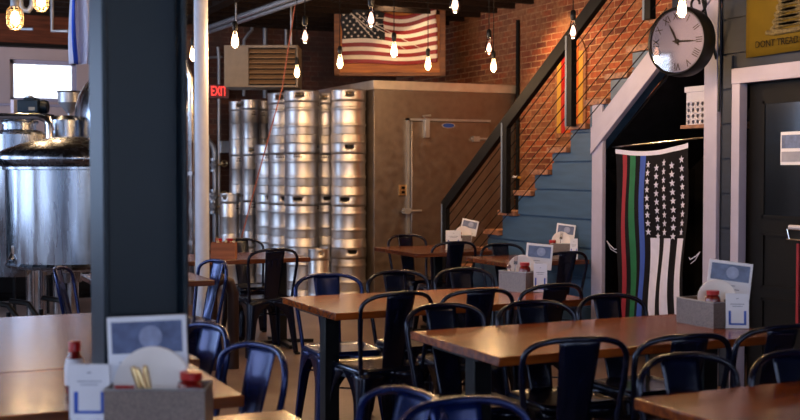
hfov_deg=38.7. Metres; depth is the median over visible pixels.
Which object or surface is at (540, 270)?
table card
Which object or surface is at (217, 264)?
cafe chair
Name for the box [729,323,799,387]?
cafe chair
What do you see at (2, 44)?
trim
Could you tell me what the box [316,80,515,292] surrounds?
cooler
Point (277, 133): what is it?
beer keg
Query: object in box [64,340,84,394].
ketchup bottle
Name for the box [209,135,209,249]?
pipe
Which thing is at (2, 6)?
trim
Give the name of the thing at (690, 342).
cafe chair
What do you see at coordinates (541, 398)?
cafe chair
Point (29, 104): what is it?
motor
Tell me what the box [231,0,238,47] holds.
bulb
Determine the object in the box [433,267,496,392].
cafe chair
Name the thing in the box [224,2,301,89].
heater
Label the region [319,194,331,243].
beer keg
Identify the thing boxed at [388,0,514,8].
trim
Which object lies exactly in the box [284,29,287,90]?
conduit
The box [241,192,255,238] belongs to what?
slim keg
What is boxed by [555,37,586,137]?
board
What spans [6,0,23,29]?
lamp
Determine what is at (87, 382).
table card
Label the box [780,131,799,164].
notice
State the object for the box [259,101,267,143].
slim keg
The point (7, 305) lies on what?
chair
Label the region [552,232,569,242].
plate
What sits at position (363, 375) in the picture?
cafe chair
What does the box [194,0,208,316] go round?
column
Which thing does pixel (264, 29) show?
conduit
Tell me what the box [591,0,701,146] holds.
trim
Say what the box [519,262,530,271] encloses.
ketchup bottle
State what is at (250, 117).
slim keg
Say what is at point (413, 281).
cafe chair
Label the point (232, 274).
slim keg
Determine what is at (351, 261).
beer keg
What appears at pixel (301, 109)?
beer keg
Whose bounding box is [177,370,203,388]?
ketchup bottle
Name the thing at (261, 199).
beer keg
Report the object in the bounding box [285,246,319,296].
beer keg
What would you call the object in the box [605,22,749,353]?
wall
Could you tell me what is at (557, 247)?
wire caddy
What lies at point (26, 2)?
trim
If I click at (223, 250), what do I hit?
wooden caddy
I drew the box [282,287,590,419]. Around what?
dining table
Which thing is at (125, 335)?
picture
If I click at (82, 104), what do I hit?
tank
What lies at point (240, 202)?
slim keg
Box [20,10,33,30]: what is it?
strut
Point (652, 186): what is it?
striped flag
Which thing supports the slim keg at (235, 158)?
on the slim keg at (240, 202)
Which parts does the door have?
panel moulding, glass pane, lever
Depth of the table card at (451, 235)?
10.04 m
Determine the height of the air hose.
3.364 m
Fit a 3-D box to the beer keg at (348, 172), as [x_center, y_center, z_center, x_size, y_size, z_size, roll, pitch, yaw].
[-0.579,-0.463,12.812,0.402,0.596,0.402,1,2,35]
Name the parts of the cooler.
door casing, door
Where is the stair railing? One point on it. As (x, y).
(566, 47)
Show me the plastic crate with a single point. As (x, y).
(694, 95)
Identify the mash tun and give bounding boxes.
[0,113,55,315]
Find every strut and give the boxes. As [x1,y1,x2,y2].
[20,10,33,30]
[50,0,67,32]
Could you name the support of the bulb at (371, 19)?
hanging from the ceiling
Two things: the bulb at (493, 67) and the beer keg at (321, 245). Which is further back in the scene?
the beer keg at (321, 245)
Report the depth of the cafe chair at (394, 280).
6.85 m
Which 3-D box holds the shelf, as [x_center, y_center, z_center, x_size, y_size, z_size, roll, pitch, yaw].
[2.350,-0.585,7.902,0.370,0.025,0.801,-1,2,-25]
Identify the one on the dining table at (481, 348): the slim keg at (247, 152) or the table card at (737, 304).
the table card at (737, 304)
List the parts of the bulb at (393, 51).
bulb glass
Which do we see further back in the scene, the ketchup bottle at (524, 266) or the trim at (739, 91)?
the trim at (739, 91)
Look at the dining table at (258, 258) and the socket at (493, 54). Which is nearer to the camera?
the dining table at (258, 258)
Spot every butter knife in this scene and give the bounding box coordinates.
[130,366,141,388]
[136,368,146,388]
[142,365,151,388]
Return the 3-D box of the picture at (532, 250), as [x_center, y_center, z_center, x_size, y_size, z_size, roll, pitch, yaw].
[0.818,0.245,6.682,0.131,0.067,0.001,5,-3,6]
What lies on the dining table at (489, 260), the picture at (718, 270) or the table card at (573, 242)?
the table card at (573, 242)
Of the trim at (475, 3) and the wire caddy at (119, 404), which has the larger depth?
the trim at (475, 3)
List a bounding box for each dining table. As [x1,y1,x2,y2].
[0,313,199,373]
[0,363,243,419]
[80,272,214,286]
[188,252,313,348]
[213,410,300,419]
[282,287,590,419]
[374,245,492,333]
[411,314,767,419]
[465,255,588,267]
[634,381,799,419]
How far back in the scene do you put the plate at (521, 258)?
6.65 m
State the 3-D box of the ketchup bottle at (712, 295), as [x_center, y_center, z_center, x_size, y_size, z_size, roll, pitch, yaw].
[1.396,0.412,5.086,0.070,0.110,0.070,-1,2,-25]
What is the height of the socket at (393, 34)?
0.074 m
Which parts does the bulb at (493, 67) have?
cord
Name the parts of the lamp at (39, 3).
bulb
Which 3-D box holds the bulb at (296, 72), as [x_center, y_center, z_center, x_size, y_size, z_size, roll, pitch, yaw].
[-1.026,-1.902,11.341,0.064,1.165,0.064,-1,2,-25]
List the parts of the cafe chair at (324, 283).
leg, leg, seat, leg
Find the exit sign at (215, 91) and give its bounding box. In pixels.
[208,84,228,98]
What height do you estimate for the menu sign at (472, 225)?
0.266 m
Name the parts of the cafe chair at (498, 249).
leg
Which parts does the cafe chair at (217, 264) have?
leg, seat, leg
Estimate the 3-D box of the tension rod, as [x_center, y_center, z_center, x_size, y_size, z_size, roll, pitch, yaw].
[1.892,-0.493,8.286,0.016,0.067,1.175,-1,2,-25]
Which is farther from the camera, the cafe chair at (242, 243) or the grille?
the grille
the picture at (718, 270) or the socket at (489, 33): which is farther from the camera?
the socket at (489, 33)
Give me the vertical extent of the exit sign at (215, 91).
0.192 m
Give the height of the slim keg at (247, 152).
0.586 m
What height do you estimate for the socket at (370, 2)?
0.074 m
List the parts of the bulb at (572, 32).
bulb glass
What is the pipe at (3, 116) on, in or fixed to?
attached to the mash tun
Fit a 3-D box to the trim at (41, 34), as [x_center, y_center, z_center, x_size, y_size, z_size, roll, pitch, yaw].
[-5.991,-2.234,13.609,5.450,0.360,0.140,-1,2,-25]
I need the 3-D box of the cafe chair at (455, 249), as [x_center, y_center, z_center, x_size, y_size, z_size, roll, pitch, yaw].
[0.392,0.679,9.934,0.446,0.848,0.516,-1,2,-21]
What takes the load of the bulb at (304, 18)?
hanging from the ceiling
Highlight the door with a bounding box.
[747,79,799,385]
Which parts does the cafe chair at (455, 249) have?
leg, seat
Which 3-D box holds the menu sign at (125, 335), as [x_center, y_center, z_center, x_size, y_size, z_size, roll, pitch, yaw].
[-0.687,0.435,3.106,0.224,0.302,0.022,0,2,0]
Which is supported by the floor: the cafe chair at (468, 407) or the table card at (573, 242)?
the cafe chair at (468, 407)
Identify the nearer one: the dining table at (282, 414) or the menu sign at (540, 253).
the dining table at (282, 414)
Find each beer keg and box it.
[255,144,268,192]
[255,193,281,241]
[255,242,267,282]
[268,92,284,143]
[268,143,284,193]
[268,194,284,243]
[268,244,284,247]
[284,90,318,142]
[284,143,318,194]
[284,194,319,246]
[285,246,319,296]
[319,93,330,143]
[319,144,330,193]
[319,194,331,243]
[319,244,331,272]
[330,89,365,142]
[331,142,365,194]
[331,195,365,247]
[331,247,365,293]
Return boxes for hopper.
[57,90,80,114]
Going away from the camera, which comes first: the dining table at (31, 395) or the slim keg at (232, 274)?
the dining table at (31, 395)
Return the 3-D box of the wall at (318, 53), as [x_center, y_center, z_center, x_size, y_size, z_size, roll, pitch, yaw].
[-4.226,-0.837,14.665,9.500,3.550,0.200,-1,2,-25]
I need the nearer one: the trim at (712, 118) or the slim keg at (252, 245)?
the trim at (712, 118)
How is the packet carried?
in the wire caddy at (119, 404)
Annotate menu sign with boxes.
[107,314,187,383]
[461,218,478,240]
[526,243,552,270]
[556,223,575,238]
[707,259,752,298]
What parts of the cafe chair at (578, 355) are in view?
seat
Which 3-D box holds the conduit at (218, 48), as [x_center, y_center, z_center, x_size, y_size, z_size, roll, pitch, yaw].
[-2.432,-0.823,15.323,0.057,2.726,0.044,-1,2,-25]
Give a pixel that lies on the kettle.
(47, 180)
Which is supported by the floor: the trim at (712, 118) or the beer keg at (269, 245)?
the beer keg at (269, 245)
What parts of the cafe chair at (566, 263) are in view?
leg, leg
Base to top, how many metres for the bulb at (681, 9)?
1.165 m
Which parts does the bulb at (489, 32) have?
bulb glass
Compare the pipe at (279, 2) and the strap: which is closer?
the strap
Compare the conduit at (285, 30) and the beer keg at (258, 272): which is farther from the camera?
the conduit at (285, 30)
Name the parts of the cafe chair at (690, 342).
seat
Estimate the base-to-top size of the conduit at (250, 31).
1.139 m
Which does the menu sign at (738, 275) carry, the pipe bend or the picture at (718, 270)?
the picture at (718, 270)
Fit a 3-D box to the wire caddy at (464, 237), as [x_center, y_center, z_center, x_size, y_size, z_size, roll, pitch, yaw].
[0.546,0.283,10.192,0.164,0.123,0.135,0,2,-8]
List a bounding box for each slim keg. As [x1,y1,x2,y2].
[220,193,238,241]
[220,264,237,288]
[229,101,240,146]
[229,147,241,191]
[229,192,241,236]
[241,100,259,145]
[241,146,254,192]
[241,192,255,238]
[248,241,255,282]
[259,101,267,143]
[308,248,329,295]
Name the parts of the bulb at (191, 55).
cord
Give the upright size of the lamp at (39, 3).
0.512 m
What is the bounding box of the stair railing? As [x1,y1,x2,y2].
[441,0,666,281]
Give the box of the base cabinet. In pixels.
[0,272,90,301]
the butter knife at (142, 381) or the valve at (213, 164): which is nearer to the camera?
the butter knife at (142, 381)
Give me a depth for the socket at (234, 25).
8.58 m
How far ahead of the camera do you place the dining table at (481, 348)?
4.80 m
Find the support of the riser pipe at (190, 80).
attached to the tank
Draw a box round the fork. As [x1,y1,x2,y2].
[514,255,517,271]
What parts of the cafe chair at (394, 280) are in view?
leg, seat, leg, leg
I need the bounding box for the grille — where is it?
[249,48,295,84]
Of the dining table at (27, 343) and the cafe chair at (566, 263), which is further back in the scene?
the cafe chair at (566, 263)
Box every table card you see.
[69,364,109,419]
[445,230,460,249]
[533,263,546,291]
[570,239,577,258]
[725,293,748,328]
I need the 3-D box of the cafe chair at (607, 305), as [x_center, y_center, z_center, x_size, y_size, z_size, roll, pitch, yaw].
[1.118,0.839,5.372,0.446,0.848,0.516,-1,2,-27]
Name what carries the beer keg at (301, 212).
on the beer keg at (302, 271)
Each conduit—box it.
[208,56,221,58]
[216,47,220,237]
[242,27,253,95]
[263,28,266,97]
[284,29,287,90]
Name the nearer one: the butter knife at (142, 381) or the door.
the butter knife at (142, 381)
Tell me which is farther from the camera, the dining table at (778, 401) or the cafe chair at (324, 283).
the cafe chair at (324, 283)
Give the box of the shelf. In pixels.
[680,122,749,129]
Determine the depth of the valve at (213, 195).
15.24 m
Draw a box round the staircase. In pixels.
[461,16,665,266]
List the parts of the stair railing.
post, post, handrail, post, post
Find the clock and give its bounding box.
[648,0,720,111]
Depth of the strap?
7.02 m
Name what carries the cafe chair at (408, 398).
on the floor
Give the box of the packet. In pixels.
[115,386,133,388]
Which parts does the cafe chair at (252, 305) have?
leg, leg, seat, leg, leg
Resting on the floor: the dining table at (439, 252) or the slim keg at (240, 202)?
the dining table at (439, 252)
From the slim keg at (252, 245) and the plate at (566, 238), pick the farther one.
the slim keg at (252, 245)
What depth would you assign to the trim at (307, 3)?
13.54 m
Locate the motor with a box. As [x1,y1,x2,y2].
[11,95,53,312]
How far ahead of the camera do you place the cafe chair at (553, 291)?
6.10 m
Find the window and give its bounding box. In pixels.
[10,59,75,101]
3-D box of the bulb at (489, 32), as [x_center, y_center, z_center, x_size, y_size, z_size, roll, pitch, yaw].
[0.709,-1.821,9.062,0.064,1.165,0.064,-1,2,-25]
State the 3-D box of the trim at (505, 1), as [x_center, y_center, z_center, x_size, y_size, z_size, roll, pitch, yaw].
[-2.700,-2.388,11.084,9.300,0.200,0.060,-1,2,-25]
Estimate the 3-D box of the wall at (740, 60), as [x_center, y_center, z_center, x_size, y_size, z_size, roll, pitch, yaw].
[3.299,-0.508,5.228,0.100,3.550,13.733,-1,2,-25]
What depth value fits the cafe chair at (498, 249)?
9.40 m
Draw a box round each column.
[88,0,188,368]
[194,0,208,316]
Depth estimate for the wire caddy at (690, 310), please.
5.10 m
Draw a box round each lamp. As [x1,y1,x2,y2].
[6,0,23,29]
[33,0,48,11]
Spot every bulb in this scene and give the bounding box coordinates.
[189,0,193,60]
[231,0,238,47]
[294,0,299,77]
[301,0,308,42]
[336,46,343,67]
[366,0,375,26]
[390,32,397,56]
[425,48,430,69]
[450,0,459,12]
[485,0,492,53]
[490,0,496,71]
[568,0,576,38]
[677,0,686,16]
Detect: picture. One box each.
[111,320,182,353]
[462,220,476,228]
[528,245,550,258]
[558,225,573,234]
[710,262,749,282]
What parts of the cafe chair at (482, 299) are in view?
leg, leg, seat, leg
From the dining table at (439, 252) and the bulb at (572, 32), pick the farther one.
the dining table at (439, 252)
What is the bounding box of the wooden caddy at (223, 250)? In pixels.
[211,242,236,258]
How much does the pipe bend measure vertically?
0.294 m
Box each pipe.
[0,113,52,137]
[187,60,194,304]
[208,0,293,29]
[208,0,308,33]
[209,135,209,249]
[209,139,217,241]
[515,20,519,209]
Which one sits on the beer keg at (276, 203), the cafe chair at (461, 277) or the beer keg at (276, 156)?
the beer keg at (276, 156)
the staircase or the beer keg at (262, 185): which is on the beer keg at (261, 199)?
the beer keg at (262, 185)
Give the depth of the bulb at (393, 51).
9.29 m
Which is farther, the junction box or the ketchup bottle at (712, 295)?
the junction box
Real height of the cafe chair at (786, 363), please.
0.848 m
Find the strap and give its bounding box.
[795,244,799,323]
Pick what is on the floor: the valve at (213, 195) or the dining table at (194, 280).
the dining table at (194, 280)
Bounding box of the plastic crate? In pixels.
[684,85,703,124]
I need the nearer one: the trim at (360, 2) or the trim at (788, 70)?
the trim at (788, 70)
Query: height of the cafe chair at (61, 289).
0.848 m
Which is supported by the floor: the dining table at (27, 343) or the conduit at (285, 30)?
the dining table at (27, 343)
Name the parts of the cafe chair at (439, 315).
seat, leg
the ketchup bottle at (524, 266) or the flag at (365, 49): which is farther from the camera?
the flag at (365, 49)
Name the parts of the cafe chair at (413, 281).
leg, seat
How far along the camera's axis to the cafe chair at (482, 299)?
5.87 m
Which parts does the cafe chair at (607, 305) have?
leg, leg, seat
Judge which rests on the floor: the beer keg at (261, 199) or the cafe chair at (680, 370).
the cafe chair at (680, 370)
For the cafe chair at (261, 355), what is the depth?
3.97 m
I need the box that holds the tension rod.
[612,137,703,147]
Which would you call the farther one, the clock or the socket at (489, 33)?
the socket at (489, 33)
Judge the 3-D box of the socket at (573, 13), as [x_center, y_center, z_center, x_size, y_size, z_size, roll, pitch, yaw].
[1.212,-1.364,7.985,0.040,0.074,0.039,-1,2,-25]
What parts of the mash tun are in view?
leg, clamp arm, leg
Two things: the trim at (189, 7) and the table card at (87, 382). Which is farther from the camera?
the trim at (189, 7)
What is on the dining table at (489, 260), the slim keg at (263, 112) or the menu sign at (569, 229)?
the menu sign at (569, 229)
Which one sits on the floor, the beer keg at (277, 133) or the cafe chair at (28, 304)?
the cafe chair at (28, 304)
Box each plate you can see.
[113,346,188,388]
[399,185,406,194]
[456,226,471,234]
[507,255,534,271]
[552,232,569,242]
[697,279,734,301]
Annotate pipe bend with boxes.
[19,0,34,12]
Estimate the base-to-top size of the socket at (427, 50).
0.074 m
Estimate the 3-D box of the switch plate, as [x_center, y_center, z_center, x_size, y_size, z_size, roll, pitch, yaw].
[0.032,-0.224,12.796,0.090,0.120,0.025,-1,2,-25]
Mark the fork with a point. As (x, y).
(515, 256)
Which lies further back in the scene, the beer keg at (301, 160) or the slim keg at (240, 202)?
the slim keg at (240, 202)
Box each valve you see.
[209,200,219,213]
[210,158,227,171]
[210,189,226,202]
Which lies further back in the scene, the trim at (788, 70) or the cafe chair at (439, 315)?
the trim at (788, 70)
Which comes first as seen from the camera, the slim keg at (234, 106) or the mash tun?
the mash tun
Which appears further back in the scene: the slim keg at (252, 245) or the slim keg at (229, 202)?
the slim keg at (252, 245)
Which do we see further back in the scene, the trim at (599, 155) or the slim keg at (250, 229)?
the slim keg at (250, 229)
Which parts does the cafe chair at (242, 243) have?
leg, seat, leg, leg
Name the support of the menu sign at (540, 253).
on the dining table at (330, 309)
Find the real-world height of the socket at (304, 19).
0.074 m
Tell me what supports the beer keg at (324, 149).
on the beer keg at (325, 234)
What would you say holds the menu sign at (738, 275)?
in the wire caddy at (690, 310)
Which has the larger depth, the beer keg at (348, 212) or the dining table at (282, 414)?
the beer keg at (348, 212)
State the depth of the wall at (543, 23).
13.02 m
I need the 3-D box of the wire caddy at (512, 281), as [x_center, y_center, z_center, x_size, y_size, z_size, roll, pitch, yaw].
[0.688,0.410,6.611,0.125,0.118,0.203,-2,3,-45]
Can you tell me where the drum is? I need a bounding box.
[52,115,81,314]
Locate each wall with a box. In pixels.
[0,24,395,276]
[396,0,671,209]
[473,0,799,387]
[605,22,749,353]
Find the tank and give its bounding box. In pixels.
[74,81,194,215]
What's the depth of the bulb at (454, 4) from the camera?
6.67 m
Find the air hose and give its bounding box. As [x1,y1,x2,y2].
[241,5,295,237]
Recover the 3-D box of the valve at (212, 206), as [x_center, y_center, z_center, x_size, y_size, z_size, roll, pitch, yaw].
[-2.451,-0.041,15.297,0.239,0.180,0.120,-1,2,-25]
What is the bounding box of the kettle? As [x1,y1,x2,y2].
[0,136,90,315]
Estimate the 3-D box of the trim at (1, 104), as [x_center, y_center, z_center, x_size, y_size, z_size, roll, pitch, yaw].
[-6.053,-1.294,13.657,5.350,0.030,0.060,-1,2,-25]
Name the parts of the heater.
hanger rod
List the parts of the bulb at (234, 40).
bulb glass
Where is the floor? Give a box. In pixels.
[0,287,746,419]
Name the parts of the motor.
plate, motor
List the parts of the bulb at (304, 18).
bulb glass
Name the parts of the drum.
leg, leg, leg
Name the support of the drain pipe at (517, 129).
attached to the wall at (543, 23)
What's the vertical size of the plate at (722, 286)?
0.167 m
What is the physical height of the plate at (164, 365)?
0.207 m
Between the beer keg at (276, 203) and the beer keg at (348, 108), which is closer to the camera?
the beer keg at (348, 108)
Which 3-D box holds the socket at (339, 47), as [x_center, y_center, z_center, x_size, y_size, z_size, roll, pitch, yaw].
[-0.543,-1.447,10.319,0.040,0.074,0.039,-1,2,-25]
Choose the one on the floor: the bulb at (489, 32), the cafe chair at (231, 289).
the cafe chair at (231, 289)
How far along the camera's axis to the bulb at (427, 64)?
10.50 m
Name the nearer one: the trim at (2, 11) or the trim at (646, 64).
the trim at (646, 64)
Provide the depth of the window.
14.44 m
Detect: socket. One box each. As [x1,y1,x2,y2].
[232,21,237,30]
[302,15,307,25]
[338,46,341,53]
[368,0,373,6]
[392,32,395,41]
[426,48,429,55]
[487,29,491,38]
[491,51,495,58]
[570,10,575,20]
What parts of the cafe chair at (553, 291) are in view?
leg, leg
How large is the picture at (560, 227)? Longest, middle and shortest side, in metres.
0.126 x 0.067 x 0.001 m
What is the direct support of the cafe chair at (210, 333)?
on the floor
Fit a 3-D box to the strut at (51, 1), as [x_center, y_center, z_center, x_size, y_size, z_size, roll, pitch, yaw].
[-3.807,-2.263,12.729,0.195,0.565,0.039,0,2,0]
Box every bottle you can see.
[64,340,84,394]
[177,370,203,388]
[226,238,232,242]
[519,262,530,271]
[705,290,720,301]
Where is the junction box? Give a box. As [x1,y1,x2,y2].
[220,141,228,152]
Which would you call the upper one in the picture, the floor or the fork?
the fork
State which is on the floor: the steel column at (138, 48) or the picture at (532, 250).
the steel column at (138, 48)
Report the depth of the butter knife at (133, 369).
3.00 m
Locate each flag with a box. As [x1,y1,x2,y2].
[68,0,88,64]
[334,9,445,75]
[615,143,688,316]
[746,0,799,57]
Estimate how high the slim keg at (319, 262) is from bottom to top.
0.586 m
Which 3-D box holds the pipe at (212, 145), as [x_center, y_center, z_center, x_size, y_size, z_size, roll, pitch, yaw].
[-2.523,-0.210,15.302,0.154,1.500,0.070,-1,2,-25]
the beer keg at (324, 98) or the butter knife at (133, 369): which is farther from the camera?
the beer keg at (324, 98)
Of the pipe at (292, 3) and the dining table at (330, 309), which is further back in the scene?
the pipe at (292, 3)
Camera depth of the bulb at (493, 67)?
10.70 m
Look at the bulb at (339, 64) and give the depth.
10.31 m
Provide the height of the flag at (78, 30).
0.740 m
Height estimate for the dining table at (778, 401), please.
0.745 m
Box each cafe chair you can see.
[53,265,79,313]
[189,259,229,386]
[189,321,229,415]
[206,273,238,370]
[213,341,288,416]
[221,238,266,341]
[239,248,299,357]
[294,273,382,419]
[330,291,432,419]
[355,385,447,419]
[366,270,433,411]
[387,234,444,329]
[400,395,530,419]
[404,302,530,419]
[412,241,476,330]
[416,288,514,395]
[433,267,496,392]
[480,243,524,324]
[495,299,615,418]
[506,283,582,390]
[513,251,587,324]
[516,336,628,419]
[576,293,665,419]
[592,333,731,419]
[636,352,740,419]
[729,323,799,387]
[748,349,799,385]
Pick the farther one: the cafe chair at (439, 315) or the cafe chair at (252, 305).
the cafe chair at (252, 305)
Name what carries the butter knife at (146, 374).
in the wire caddy at (119, 404)
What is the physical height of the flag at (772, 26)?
0.795 m
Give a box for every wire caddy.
[103,380,213,419]
[461,235,471,248]
[498,270,533,292]
[549,242,569,258]
[676,295,725,328]
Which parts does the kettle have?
leg, leg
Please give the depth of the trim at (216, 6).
13.13 m
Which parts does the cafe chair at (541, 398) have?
leg, seat, leg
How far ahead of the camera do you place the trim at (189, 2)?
13.67 m
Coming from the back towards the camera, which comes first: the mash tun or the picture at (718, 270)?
the mash tun
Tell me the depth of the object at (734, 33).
7.51 m
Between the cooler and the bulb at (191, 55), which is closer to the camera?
the bulb at (191, 55)
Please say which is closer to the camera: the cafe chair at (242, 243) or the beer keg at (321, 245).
the cafe chair at (242, 243)
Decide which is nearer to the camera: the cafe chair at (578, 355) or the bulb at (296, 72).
the cafe chair at (578, 355)
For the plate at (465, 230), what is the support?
in the wire caddy at (464, 237)
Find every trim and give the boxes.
[0,0,333,22]
[0,4,333,27]
[0,9,333,31]
[0,13,68,44]
[0,42,67,49]
[0,103,60,106]
[35,0,448,24]
[187,0,240,24]
[187,0,464,21]
[210,0,480,17]
[309,0,496,12]
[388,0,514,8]
[477,0,533,3]
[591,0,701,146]
[591,104,605,318]
[702,0,721,284]
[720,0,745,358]
[729,83,746,386]
[731,61,799,83]
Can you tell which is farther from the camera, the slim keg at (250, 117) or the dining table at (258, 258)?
the slim keg at (250, 117)
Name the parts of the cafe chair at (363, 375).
leg, leg, seat, leg, leg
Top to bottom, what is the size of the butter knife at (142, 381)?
0.172 m
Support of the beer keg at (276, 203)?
on the beer keg at (269, 245)
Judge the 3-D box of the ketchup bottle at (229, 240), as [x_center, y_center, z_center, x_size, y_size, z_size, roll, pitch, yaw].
[-1.354,0.279,9.047,0.070,0.110,0.070,-1,2,-25]
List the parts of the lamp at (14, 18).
bulb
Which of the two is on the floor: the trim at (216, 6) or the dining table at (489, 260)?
the dining table at (489, 260)
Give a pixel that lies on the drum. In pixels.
(64, 125)
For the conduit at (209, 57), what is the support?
attached to the wall at (318, 53)
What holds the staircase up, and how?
on the floor

